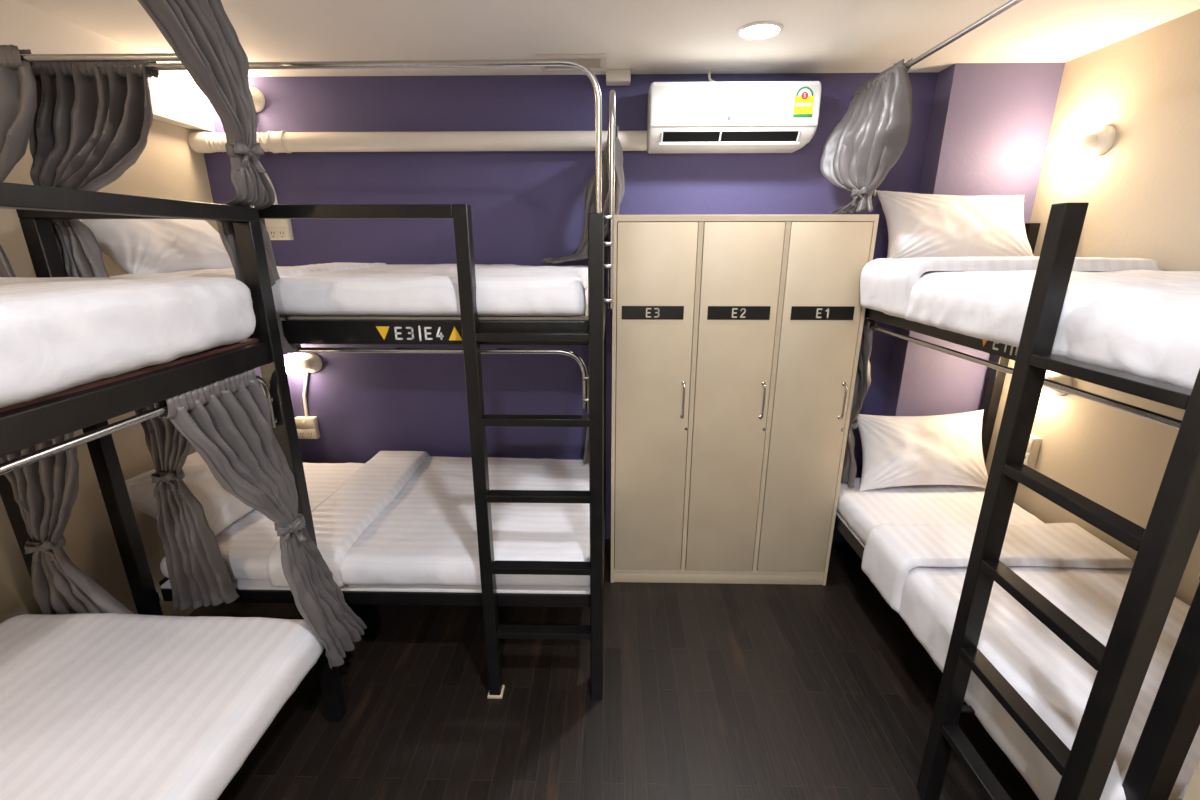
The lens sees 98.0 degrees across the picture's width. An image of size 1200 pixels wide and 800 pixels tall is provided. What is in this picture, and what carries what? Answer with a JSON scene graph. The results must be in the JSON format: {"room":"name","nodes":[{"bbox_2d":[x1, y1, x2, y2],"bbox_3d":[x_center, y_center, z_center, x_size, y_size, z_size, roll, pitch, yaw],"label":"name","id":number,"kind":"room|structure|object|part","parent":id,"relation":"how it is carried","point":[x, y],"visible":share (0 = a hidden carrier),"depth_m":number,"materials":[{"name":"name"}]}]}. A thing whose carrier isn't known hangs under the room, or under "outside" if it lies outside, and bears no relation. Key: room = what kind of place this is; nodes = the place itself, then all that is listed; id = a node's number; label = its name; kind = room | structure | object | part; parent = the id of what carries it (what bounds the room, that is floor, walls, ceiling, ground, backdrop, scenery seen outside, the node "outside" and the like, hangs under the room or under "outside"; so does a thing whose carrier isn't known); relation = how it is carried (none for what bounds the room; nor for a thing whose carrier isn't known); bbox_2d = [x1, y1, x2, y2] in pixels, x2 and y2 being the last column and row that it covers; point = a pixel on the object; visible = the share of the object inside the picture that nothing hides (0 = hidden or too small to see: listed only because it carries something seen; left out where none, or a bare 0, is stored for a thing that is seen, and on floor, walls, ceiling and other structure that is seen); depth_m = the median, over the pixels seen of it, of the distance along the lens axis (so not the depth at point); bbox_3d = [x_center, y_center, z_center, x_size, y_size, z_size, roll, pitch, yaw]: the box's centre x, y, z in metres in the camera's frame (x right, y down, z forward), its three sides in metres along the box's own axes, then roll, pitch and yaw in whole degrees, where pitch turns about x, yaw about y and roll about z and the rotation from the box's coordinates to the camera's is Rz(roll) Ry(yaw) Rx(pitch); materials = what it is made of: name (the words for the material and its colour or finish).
{"room":"dormitory","nodes":[
{"label":"dormitory","id":0,"kind":"room"},
{"bbox_2d":[0,119,218,622],"bbox_3d":[-2.119,0.316,0.637,0.120,2.530,4.750,0,17,1],"label":"wall","id":1,"kind":"structure","parent":0,"point":[167,167],"depth_m":2.17,"materials":[{"name":"beige paint"}]},
{"bbox_2d":[0,0,214,131],"bbox_3d":[-2.019,-0.781,0.307,0.080,0.240,4.750,0,17,1],"label":"ceiling beam","id":2,"kind":"structure","parent":1,"relation":"attached to","point":[176,99],"depth_m":1.99,"materials":[{"name":"white paint"}]},
{"bbox_2d":[204,72,937,541],"bbox_3d":[0.041,-0.368,2.927,4.340,2.530,0.120,0,17,1],"label":"wall","id":3,"kind":"structure","parent":0,"point":[527,207],"depth_m":2.67,"materials":[{"name":"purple paint"}]},
{"bbox_2d":[249,86,264,112],"bbox_3d":[-1.749,-1.465,2.527,0.216,0.112,0.091,-11,20,-33],"label":"wall lamp","id":4,"kind":"object","parent":3,"relation":"attached to","point":[258,97],"visible":0.15,"depth_m":2.55,"materials":[{"name":"white glass"}]},
{"bbox_2d":[258,160,277,203],"bbox_3d":[-1.718,-1.188,2.611,0.062,0.480,0.120,10,19,29],"label":"cable","id":5,"kind":"object","parent":3,"relation":"attached to","point":[266,174],"visible":0.18,"depth_m":2.66,"materials":[{"name":"white plastic"}]},
{"bbox_2d":[265,219,293,239],"bbox_3d":[-1.675,-0.901,2.719,0.118,0.130,0.046,0,17,1],"label":"wall socket","id":6,"kind":"object","parent":3,"relation":"attached to","point":[278,229],"visible":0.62,"depth_m":2.71,"materials":[{"name":"beige plastic"}]},
{"bbox_2d":[265,219,286,225],"bbox_3d":[-1.675,-0.927,2.695,0.110,0.059,0.005,0,17,1],"label":"switch plate","id":7,"kind":"object","parent":6,"relation":"attached to","point":[268,222],"depth_m":2.70,"materials":[{"name":"beige plastic"}]},
{"bbox_2d":[266,227,288,238],"bbox_3d":[-1.675,-0.867,2.713,0.110,0.059,0.005,0,17,1],"label":"outlet plate","id":8,"kind":"object","parent":6,"relation":"attached to","point":[274,232],"depth_m":2.71,"materials":[{"name":"beige plastic"}]},
{"bbox_2d":[285,353,321,372],"bbox_3d":[-1.668,-0.196,2.899,0.214,0.112,0.094,-15,22,-41],"label":"wall lamp","id":9,"kind":"object","parent":3,"relation":"attached to","point":[311,362],"visible":0.79,"depth_m":2.90,"materials":[{"name":"beige ceramic"}]},
{"bbox_3d":[-1.703,-0.184,2.860,0.103,0.076,0.086,0,17,1],"label":"bulb","id":10,"kind":"part","parent":9,"relation":"part of","materials":[{"name":"white glass"}]},
{"bbox_2d":[303,370,308,416],"bbox_3d":[-1.679,-0.036,2.989,0.064,0.280,0.018,0,17,1],"label":"cable","id":11,"kind":"object","parent":3,"relation":"attached to","point":[306,372],"visible":1,"depth_m":2.98,"materials":[{"name":"white plastic"}]},
{"bbox_2d":[295,416,319,438],"bbox_3d":[-1.705,0.162,3.037,0.118,0.130,0.046,0,17,1],"label":"wall socket","id":12,"kind":"object","parent":3,"relation":"attached to","point":[307,427],"visible":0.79,"depth_m":3.02,"materials":[{"name":"beige plastic"}]},
{"bbox_2d":[295,419,314,428],"bbox_3d":[-1.705,0.136,3.013,0.110,0.059,0.005,0,17,1],"label":"switch plate","id":13,"kind":"object","parent":12,"relation":"attached to","point":[300,423],"depth_m":3.01,"materials":[{"name":"beige plastic"}]},
{"bbox_2d":[297,429,316,438],"bbox_3d":[-1.705,0.197,3.031,0.110,0.059,0.005,0,17,1],"label":"outlet plate","id":14,"kind":"object","parent":12,"relation":"attached to","point":[302,433],"depth_m":3.03,"materials":[{"name":"grey plastic"}]},
{"bbox_2d":[188,131,646,152],"bbox_3d":[-0.889,-1.270,2.566,2.235,0.100,0.100,0,17,1],"label":"duct pipe","id":15,"kind":"object","parent":3,"relation":"attached to","point":[271,141],"visible":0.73,"depth_m":2.53,"materials":[{"name":"white plastic"}]},
{"bbox_2d":[647,81,820,153],"bbox_3d":[0.613,-1.327,2.456,0.766,0.273,0.205,0,17,1],"label":"air conditioner","id":16,"kind":"object","parent":3,"relation":"attached to","point":[747,116],"visible":1,"depth_m":2.37,"materials":[{"name":"white plastic"}]},
{"bbox_2d":[708,70,715,81],"bbox_3d":[0.553,-1.502,2.439,0.101,0.077,0.018,8,18,25],"label":"cable","id":17,"kind":"object","parent":16,"relation":"attached to","point":[709,71],"visible":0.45,"depth_m":2.45,"materials":[{"name":"white plastic"}]},
{"bbox_2d":[661,131,800,141],"bbox_3d":[0.601,-1.218,2.413,0.636,0.041,0.031,0,17,1],"label":"air vent","id":18,"kind":"object","parent":16,"relation":"attached to","point":[666,136],"depth_m":2.41,"materials":[{"name":"black plastic"}]},
{"bbox_2d":[882,62,1064,415],"bbox_3d":[1.846,-0.322,2.771,0.485,2.530,0.130,0,17,1],"label":"pillar","id":19,"kind":"structure","parent":3,"relation":"attached to","point":[990,123],"depth_m":2.47,"materials":[{"name":"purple paint"}]},
{"bbox_2d":[18,0,1199,76],"bbox_3d":[-0.010,-0.931,0.218,4.340,0.100,4.990,0,17,1],"label":"ceiling","id":20,"kind":"structure","parent":0,"point":[640,36],"depth_m":1.99,"materials":[{"name":"white paint"}]},
{"bbox_2d":[536,54,605,71],"bbox_3d":[-0.124,-1.504,2.330,0.300,0.012,0.200,0,17,1],"label":"ceiling hatch","id":21,"kind":"object","parent":20,"relation":"attached to","point":[594,62],"visible":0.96,"depth_m":2.30,"materials":[{"name":"white plastic"}]},
{"bbox_3d":[-0.124,-1.508,2.329,0.246,0.005,0.146,0,17,1],"label":"panel","id":22,"kind":"part","parent":21,"relation":"part of","materials":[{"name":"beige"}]},
{"bbox_2d":[606,69,630,85],"bbox_3d":[0.087,-1.527,2.473,0.115,0.050,0.085,0,17,1],"label":"junction box","id":23,"kind":"object","parent":20,"relation":"attached to","point":[614,77],"visible":1,"depth_m":2.44,"materials":[{"name":"white plastic"}]},
{"bbox_2d":[737,21,783,39],"bbox_3d":[0.609,-1.403,1.987,0.170,0.008,0.170,0,17,1],"label":"recessed light","id":24,"kind":"object","parent":20,"relation":"in","point":[758,30],"visible":1,"depth_m":1.97,"materials":[{"name":"white plastic"}]},
{"bbox_2d":[741,25,778,38],"bbox_3d":[0.609,-1.402,1.988,0.140,0.004,0.140,0,17,1],"label":"diffuser","id":25,"kind":"object","parent":24,"relation":"attached to","point":[747,31],"depth_m":1.98,"materials":[{"name":"white plastic"}]},
{"bbox_2d":[188,539,1038,799],"bbox_3d":[-0.010,1.589,0.971,4.340,0.100,4.990,0,17,1],"label":"floor","id":26,"kind":"structure","parent":0,"point":[712,691],"depth_m":2.06,"materials":[{"name":"brown wood"}]},
{"bbox_2d":[0,53,345,721],"bbox_3d":[-1.530,0.321,0.856,1.044,2.394,1.822,0,17,1],"label":"bunk bed","id":27,"kind":"object","parent":26,"relation":"on","point":[23,425],"visible":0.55,"depth_m":1.27,"materials":[{"name":"black paint"}]},
{"bbox_2d":[0,45,36,276],"bbox_3d":[-1.771,-0.639,1.514,0.422,0.670,0.077,-1,17,-2],"label":"curtain","id":28,"kind":"object","parent":27,"relation":"hanging from","point":[18,103],"visible":0.84,"depth_m":1.45,"materials":[{"name":"grey fabric"}]},
{"bbox_3d":[-1.977,0.317,1.767,0.050,1.880,0.050,0,17,1],"label":"post","id":29,"kind":"part","parent":27,"relation":"part of","materials":[{"name":"black metal"}]},
{"bbox_2d":[0,432,134,614],"bbox_3d":[-1.806,0.351,1.720,0.406,0.892,0.112,-1,17,-3],"label":"curtain","id":30,"kind":"object","parent":27,"relation":"hanging from","point":[45,491],"visible":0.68,"depth_m":1.72,"materials":[{"name":"grey fabric"}]},
{"bbox_3d":[-1.481,-0.931,1.421,0.930,0.019,0.019,0,17,1],"label":"curtain rod","id":31,"kind":"part","parent":27,"relation":"part of","materials":[{"name":"silver metal"}]},
{"bbox_2d":[0,277,255,407],"bbox_3d":[-1.494,-0.033,0.734,1.002,0.198,1.666,0,17,1],"label":"mattress","id":32,"kind":"object","parent":27,"relation":"on","point":[58,334],"visible":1,"depth_m":1.07,"materials":[{"name":"white fabric"}]},
{"bbox_3d":[-1.028,-0.344,0.872,0.050,0.040,1.345,0,17,1],"label":"guard rail","id":33,"kind":"part","parent":27,"relation":"part of","materials":[{"name":"black metal"}]},
{"bbox_3d":[-1.520,0.097,0.777,1.000,0.065,1.800,0,17,1],"label":"frame","id":34,"kind":"part","parent":27,"relation":"part of","materials":[{"name":"black paint"}]},
{"bbox_3d":[-1.040,0.234,0.816,0.019,0.186,1.674,0,17,1],"label":"curtain rod","id":35,"kind":"part","parent":27,"relation":"part of","materials":[{"name":"silver metal"}]},
{"bbox_2d":[0,613,324,799],"bbox_3d":[-1.480,1.012,1.027,1.086,0.158,1.625,0,17,1],"label":"mattress","id":36,"kind":"object","parent":27,"relation":"on","point":[94,706],"visible":0.98,"depth_m":1.43,"materials":[{"name":"white fabric"}]},
{"bbox_2d":[137,0,300,354],"bbox_3d":[-1.000,-0.578,1.407,0.159,1.024,0.639,-2,17,-6],"label":"curtain","id":37,"kind":"object","parent":27,"relation":"hanging from","point":[200,33],"visible":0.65,"depth_m":1.37,"materials":[{"name":"grey fabric"}]},
{"bbox_2d":[154,369,366,668],"bbox_3d":[-0.968,0.451,1.648,0.164,1.116,0.577,3,17,10],"label":"curtain","id":38,"kind":"object","parent":27,"relation":"hanging from","point":[227,421],"visible":0.98,"depth_m":1.52,"materials":[{"name":"grey fabric"}]},
{"bbox_3d":[-1.015,0.357,1.758,0.050,1.810,0.050,0,17,1],"label":"post","id":39,"kind":"part","parent":27,"relation":"part of","materials":[{"name":"black metal"}]},
{"bbox_2d":[16,59,615,698],"bbox_3d":[-0.970,-0.066,2.356,2.092,2.278,1.190,0,17,1],"label":"bunk bed","id":40,"kind":"object","parent":26,"relation":"on","point":[470,330],"visible":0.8,"depth_m":1.77,"materials":[{"name":"black paint"}]},
{"bbox_3d":[-1.764,0.309,1.890,0.050,1.825,0.050,0,17,1],"label":"post","id":41,"kind":"part","parent":40,"relation":"part of","materials":[{"name":"black metal"}]},
{"bbox_2d":[29,61,158,277],"bbox_3d":[-1.594,-0.663,1.641,0.555,0.724,0.115,1,17,5],"label":"curtain","id":42,"kind":"object","parent":40,"relation":"hanging from","point":[90,125],"visible":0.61,"depth_m":1.57,"materials":[{"name":"grey fabric"}]},
{"bbox_2d":[135,404,239,610],"bbox_3d":[-1.530,0.302,1.922,0.348,1.026,0.168,0,17,1],"label":"curtain","id":43,"kind":"object","parent":40,"relation":"hanging from","point":[198,574],"visible":0.59,"depth_m":1.93,"materials":[{"name":"grey fabric"}]},
{"bbox_3d":[-1.117,-0.580,1.610,1.345,0.040,0.050,0,17,1],"label":"guard rail","id":44,"kind":"part","parent":40,"relation":"part of","materials":[{"name":"black metal"}]},
{"bbox_2d":[160,462,364,579],"bbox_3d":[-0.879,0.544,2.521,1.755,0.118,0.993,0,17,1],"label":"mattress","id":45,"kind":"object","parent":40,"relation":"on","point":[245,546],"visible":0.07,"depth_m":2.23,"materials":[{"name":"white fabric"}]},
{"bbox_2d":[99,452,252,535],"bbox_3d":[-1.745,0.388,2.367,0.373,0.277,0.641,2,17,8],"label":"pillow","id":46,"kind":"object","parent":45,"relation":"on","point":[221,508],"visible":0.21,"depth_m":2.21,"materials":[{"name":"white fabric"}]},
{"bbox_2d":[267,451,589,587],"bbox_3d":[-0.644,0.507,2.483,1.264,0.166,1.061,0,17,1],"label":"quilt","id":47,"kind":"object","parent":45,"relation":"on","point":[403,517],"visible":0.77,"depth_m":2.25,"materials":[{"name":"white fabric"}]},
{"bbox_3d":[-0.969,-0.681,1.617,1.950,0.639,0.019,1,17,2],"label":"curtain rod","id":48,"kind":"part","parent":40,"relation":"part of","materials":[{"name":"silver metal"}]},
{"bbox_3d":[-0.878,0.636,2.543,1.800,0.055,1.020,0,17,1],"label":"frame","id":49,"kind":"part","parent":40,"relation":"part of","materials":[{"name":"black paint"}]},
{"bbox_3d":[-0.878,-0.372,2.241,1.800,0.080,1.020,0,17,1],"label":"frame","id":50,"kind":"part","parent":40,"relation":"part of","materials":[{"name":"black paint"}]},
{"bbox_3d":[-1.035,-0.081,1.852,1.984,0.214,0.019,0,17,1],"label":"curtain rod","id":51,"kind":"part","parent":40,"relation":"part of","materials":[{"name":"silver metal"}]},
{"bbox_3d":[-0.422,0.292,1.856,0.045,1.853,0.050,0,17,1],"label":"ladder rail","id":52,"kind":"part","parent":40,"relation":"part of","materials":[{"name":"black metal"}]},
{"bbox_2d":[541,125,624,262],"bbox_3d":[-0.090,-0.934,2.446,0.409,0.566,0.386,0,17,1],"label":"curtain","id":53,"kind":"object","parent":40,"relation":"hanging from","point":[589,194],"visible":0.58,"depth_m":2.45,"materials":[{"name":"grey fabric"}]},
{"bbox_2d":[583,383,588,463],"bbox_3d":[-0.042,-0.049,2.762,0.102,0.814,0.065,0,17,1],"label":"curtain","id":54,"kind":"object","parent":40,"relation":"hanging from","point":[586,451],"visible":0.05,"depth_m":2.84,"materials":[{"name":"grey fabric"}]},
{"bbox_2d":[585,287,587,306],"bbox_3d":[-0.892,-0.461,2.206,1.723,0.089,0.954,0,17,1],"label":"mattress","id":55,"kind":"object","parent":40,"relation":"on","point":[586,289],"visible":0.02,"depth_m":1.82,"materials":[{"name":"white fabric"}]},
{"bbox_2d":[109,262,587,315],"bbox_3d":[-0.887,-0.485,2.172,1.707,0.143,1.028,0,17,1],"label":"quilt","id":56,"kind":"object","parent":55,"relation":"on","point":[337,288],"visible":0.75,"depth_m":1.70,"materials":[{"name":"white fabric"}]},
{"bbox_2d":[80,219,232,273],"bbox_3d":[-1.783,-0.656,2.140,0.324,0.288,0.630,2,17,7],"label":"pillow","id":57,"kind":"object","parent":56,"relation":"on","point":[137,246],"visible":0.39,"depth_m":2.00,"materials":[{"name":"white fabric"}]},
{"bbox_3d":[-0.013,0.294,1.915,0.050,1.840,0.050,0,17,1],"label":"post","id":58,"kind":"part","parent":40,"relation":"part of","materials":[{"name":"metal"}]},
{"bbox_3d":[0.007,-0.003,2.838,0.050,1.880,0.050,0,17,1],"label":"post","id":59,"kind":"part","parent":40,"relation":"part of","materials":[{"name":"metal"}]},
{"bbox_3d":[0.048,-0.779,2.161,0.019,0.664,1.108,0,17,1],"label":"curtain rod","id":60,"kind":"part","parent":40,"relation":"part of","materials":[{"name":"silver metal"}]},
{"bbox_2d":[487,685,504,698],"bbox_3d":[-0.422,1.186,2.123,0.059,0.012,0.060,0,17,1],"label":"foot shim","id":61,"kind":"object","parent":26,"relation":"on","point":[503,686],"visible":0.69,"depth_m":2.10,"materials":[{"name":"beige"}]},
{"bbox_2d":[611,215,878,584],"bbox_3d":[0.636,0.036,2.721,1.151,1.872,0.460,0,17,1],"label":"tall cabinet","id":62,"kind":"object","parent":26,"relation":"on","point":[736,339],"visible":0.98,"depth_m":2.49,"materials":[{"name":"beige metal"}]},
{"bbox_3d":[0.241,-0.400,2.393,0.284,0.062,0.004,0,17,1],"label":"number plate","id":63,"kind":"part","parent":62,"relation":"part of","materials":[{"name":"black plastic"}]},
{"bbox_3d":[0.254,0.058,2.554,0.357,1.762,0.003,0,17,1],"label":"panel","id":64,"kind":"part","parent":62,"relation":"part of","materials":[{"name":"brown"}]},
{"bbox_3d":[0.254,0.062,2.542,0.351,1.756,0.018,0,17,1],"label":"door","id":65,"kind":"part","parent":62,"relation":"part of","materials":[{"name":"beige metal"}]},
{"bbox_3d":[0.398,0.004,2.495,0.020,0.186,0.036,0,17,1],"label":"handle","id":66,"kind":"part","parent":62,"relation":"part of","materials":[{"name":"silver metal"}]},
{"bbox_3d":[0.633,0.060,2.547,0.357,1.762,0.003,0,17,1],"label":"panel","id":67,"kind":"part","parent":62,"relation":"part of","materials":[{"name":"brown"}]},
{"bbox_3d":[0.632,0.064,2.535,0.351,1.756,0.018,0,17,1],"label":"door","id":68,"kind":"part","parent":62,"relation":"part of","materials":[{"name":"beige metal"}]},
{"bbox_3d":[0.634,-0.398,2.385,0.284,0.062,0.004,0,17,1],"label":"number plate","id":69,"kind":"part","parent":62,"relation":"part of","materials":[{"name":"black plastic"}]},
{"bbox_3d":[0.777,0.006,2.488,0.020,0.186,0.036,0,17,1],"label":"handle","id":70,"kind":"part","parent":62,"relation":"part of","materials":[{"name":"silver metal"}]},
{"bbox_3d":[1.011,0.066,2.527,0.351,1.756,0.018,0,17,1],"label":"door","id":71,"kind":"part","parent":62,"relation":"part of","materials":[{"name":"beige metal"}]},
{"bbox_3d":[1.013,-0.395,2.377,0.284,0.062,0.004,0,17,1],"label":"number plate","id":72,"kind":"part","parent":62,"relation":"part of","materials":[{"name":"black plastic"}]},
{"bbox_3d":[1.156,0.009,2.480,0.020,0.186,0.036,0,17,1],"label":"handle","id":73,"kind":"part","parent":62,"relation":"part of","materials":[{"name":"silver metal"}]},
{"bbox_2d":[835,0,1199,799],"bbox_3d":[1.561,-0.009,1.901,0.995,2.430,1.983,0,17,1],"label":"bunk bed","id":74,"kind":"object","parent":26,"relation":"on","point":[1164,548],"visible":0.56,"depth_m":1.19,"materials":[{"name":"black paint"}]},
{"bbox_3d":[1.632,0.821,2.062,0.850,0.055,1.820,0,17,1],"label":"frame","id":75,"kind":"part","parent":74,"relation":"part of","materials":[{"name":"black paint"}]},
{"bbox_2d":[841,318,876,486],"bbox_3d":[1.264,-0.006,2.679,0.106,0.849,0.373,0,17,1],"label":"curtain","id":76,"kind":"object","parent":74,"relation":"hanging from","point":[863,377],"visible":0.36,"depth_m":2.57,"materials":[{"name":"grey fabric"}]},
{"bbox_2d":[820,58,912,213],"bbox_3d":[1.145,-1.125,2.309,0.197,0.564,0.485,0,17,1],"label":"curtain","id":77,"kind":"object","parent":74,"relation":"hanging from","point":[872,135],"visible":0.99,"depth_m":2.25,"materials":[{"name":"grey fabric"}]},
{"bbox_3d":[1.197,-0.790,1.684,0.019,0.810,1.968,0,17,1],"label":"curtain rod","id":78,"kind":"part","parent":74,"relation":"part of","materials":[{"name":"silver metal"}]},
{"bbox_3d":[1.077,0.424,1.458,0.050,1.828,0.045,0,17,1],"label":"ladder rail","id":79,"kind":"part","parent":74,"relation":"part of","materials":[{"name":"black metal"}]},
{"bbox_2d":[837,478,1182,799],"bbox_3d":[1.612,0.718,2.037,0.837,0.144,1.730,0,17,1],"label":"mattress","id":80,"kind":"object","parent":74,"relation":"on","point":[913,504],"visible":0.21,"depth_m":2.51,"materials":[{"name":"white fabric"}]},
{"bbox_2d":[856,410,987,490],"bbox_3d":[1.653,0.258,2.681,0.660,0.392,0.229,0,17,1],"label":"pillow","id":81,"kind":"object","parent":80,"relation":"on","point":[946,449],"visible":0.95,"depth_m":2.62,"materials":[{"name":"white fabric"}]},
{"bbox_2d":[861,523,1199,799],"bbox_3d":[1.580,0.806,1.737,0.882,0.272,1.145,0,17,1],"label":"quilt","id":82,"kind":"object","parent":80,"relation":"on","point":[919,570],"visible":0.63,"depth_m":1.77,"materials":[{"name":"white fabric"}]},
{"bbox_3d":[2.051,0.043,2.745,0.050,1.845,0.050,0,17,1],"label":"post","id":83,"kind":"part","parent":74,"relation":"part of","materials":[{"name":"black metal"}]},
{"bbox_3d":[1.632,-0.225,1.750,0.850,0.080,1.820,0,17,1],"label":"frame","id":84,"kind":"part","parent":74,"relation":"part of","materials":[{"name":"black paint"}]},
{"bbox_3d":[1.239,-0.050,1.923,0.019,0.294,1.924,0,17,1],"label":"curtain rod","id":85,"kind":"part","parent":74,"relation":"part of","materials":[{"name":"silver metal"}]},
{"bbox_3d":[1.214,0.548,1.066,0.050,1.840,0.050,0,17,1],"label":"post","id":86,"kind":"part","parent":74,"relation":"part of","materials":[{"name":"black metal"}]},
{"bbox_2d":[1183,761,1199,799],"bbox_3d":[1.604,0.630,0.739,0.835,1.870,0.508,0,17,1],"label":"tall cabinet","id":87,"kind":"object","parent":26,"relation":"on","point":[1193,790],"visible":1,"depth_m":1.05,"materials":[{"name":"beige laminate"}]},
{"bbox_2d":[985,9,1199,605],"bbox_3d":[2.099,0.341,0.552,0.120,2.530,4.750,0,17,1],"label":"wall","id":88,"kind":"structure","parent":0,"point":[1142,194],"depth_m":2.06,"materials":[{"name":"beige paint"}]},
{"bbox_2d":[1023,434,1041,467],"bbox_3d":[2.057,0.238,2.521,0.046,0.150,0.100,0,17,1],"label":"wall socket","id":89,"kind":"object","parent":88,"relation":"attached to","point":[1034,443],"visible":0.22,"depth_m":2.48,"materials":[{"name":"beige plastic"}]},
{"bbox_2d":[1023,452,1029,465],"bbox_3d":[2.041,0.273,2.532,0.005,0.069,0.092,0,17,1],"label":"outlet plate","id":90,"kind":"object","parent":89,"relation":"attached to","point":[1027,457],"depth_m":2.49,"materials":[{"name":"grey plastic"}]},
{"bbox_2d":[1027,437,1033,451],"bbox_3d":[2.041,0.203,2.511,0.005,0.069,0.092,0,17,1],"label":"switch plate","id":91,"kind":"object","parent":89,"relation":"attached to","point":[1030,448],"depth_m":2.47,"materials":[{"name":"beige plastic"}]},
{"bbox_2d":[1043,372,1071,394],"bbox_3d":[2.028,-0.090,2.395,0.093,0.112,0.215,-14,22,-40],"label":"wall lamp","id":92,"kind":"object","parent":88,"relation":"attached to","point":[1057,377],"visible":0.3,"depth_m":2.33,"materials":[{"name":"beige ceramic"}]},
{"bbox_2d":[1048,125,1115,155],"bbox_3d":[2.030,-1.086,2.202,0.093,0.112,0.215,-14,22,-40],"label":"wall lamp","id":93,"kind":"object","parent":88,"relation":"attached to","point":[1100,141],"visible":1,"depth_m":2.16,"materials":[{"name":"beige ceramic"}]},
{"bbox_3d":[1.988,-1.091,2.236,0.076,0.076,0.109,-9,19,-28],"label":"bulb","id":94,"kind":"part","parent":93,"relation":"part of","materials":[{"name":"white glass"}]},
{"bbox_3d":[1.627,-0.318,1.728,0.784,0.088,1.724,0,17,1],"label":"mattress","id":95,"kind":"object","parent":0,"visible":0},
{"bbox_2d":[876,190,1033,258],"bbox_3d":[1.654,-0.792,2.425,0.709,0.354,0.250,0,17,1],"label":"pillow","id":96,"kind":"object","parent":95,"relation":"on","point":[918,225],"visible":0.82,"depth_m":2.36,"materials":[{"name":"white fabric"}]},
{"bbox_2d":[860,256,1199,388],"bbox_3d":[1.569,-0.303,1.589,0.910,0.233,1.492,0,17,1],"label":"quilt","id":97,"kind":"object","parent":95,"relation":"on","point":[1133,316],"visible":0.87,"depth_m":1.42,"materials":[{"name":"white fabric"}]}
]}

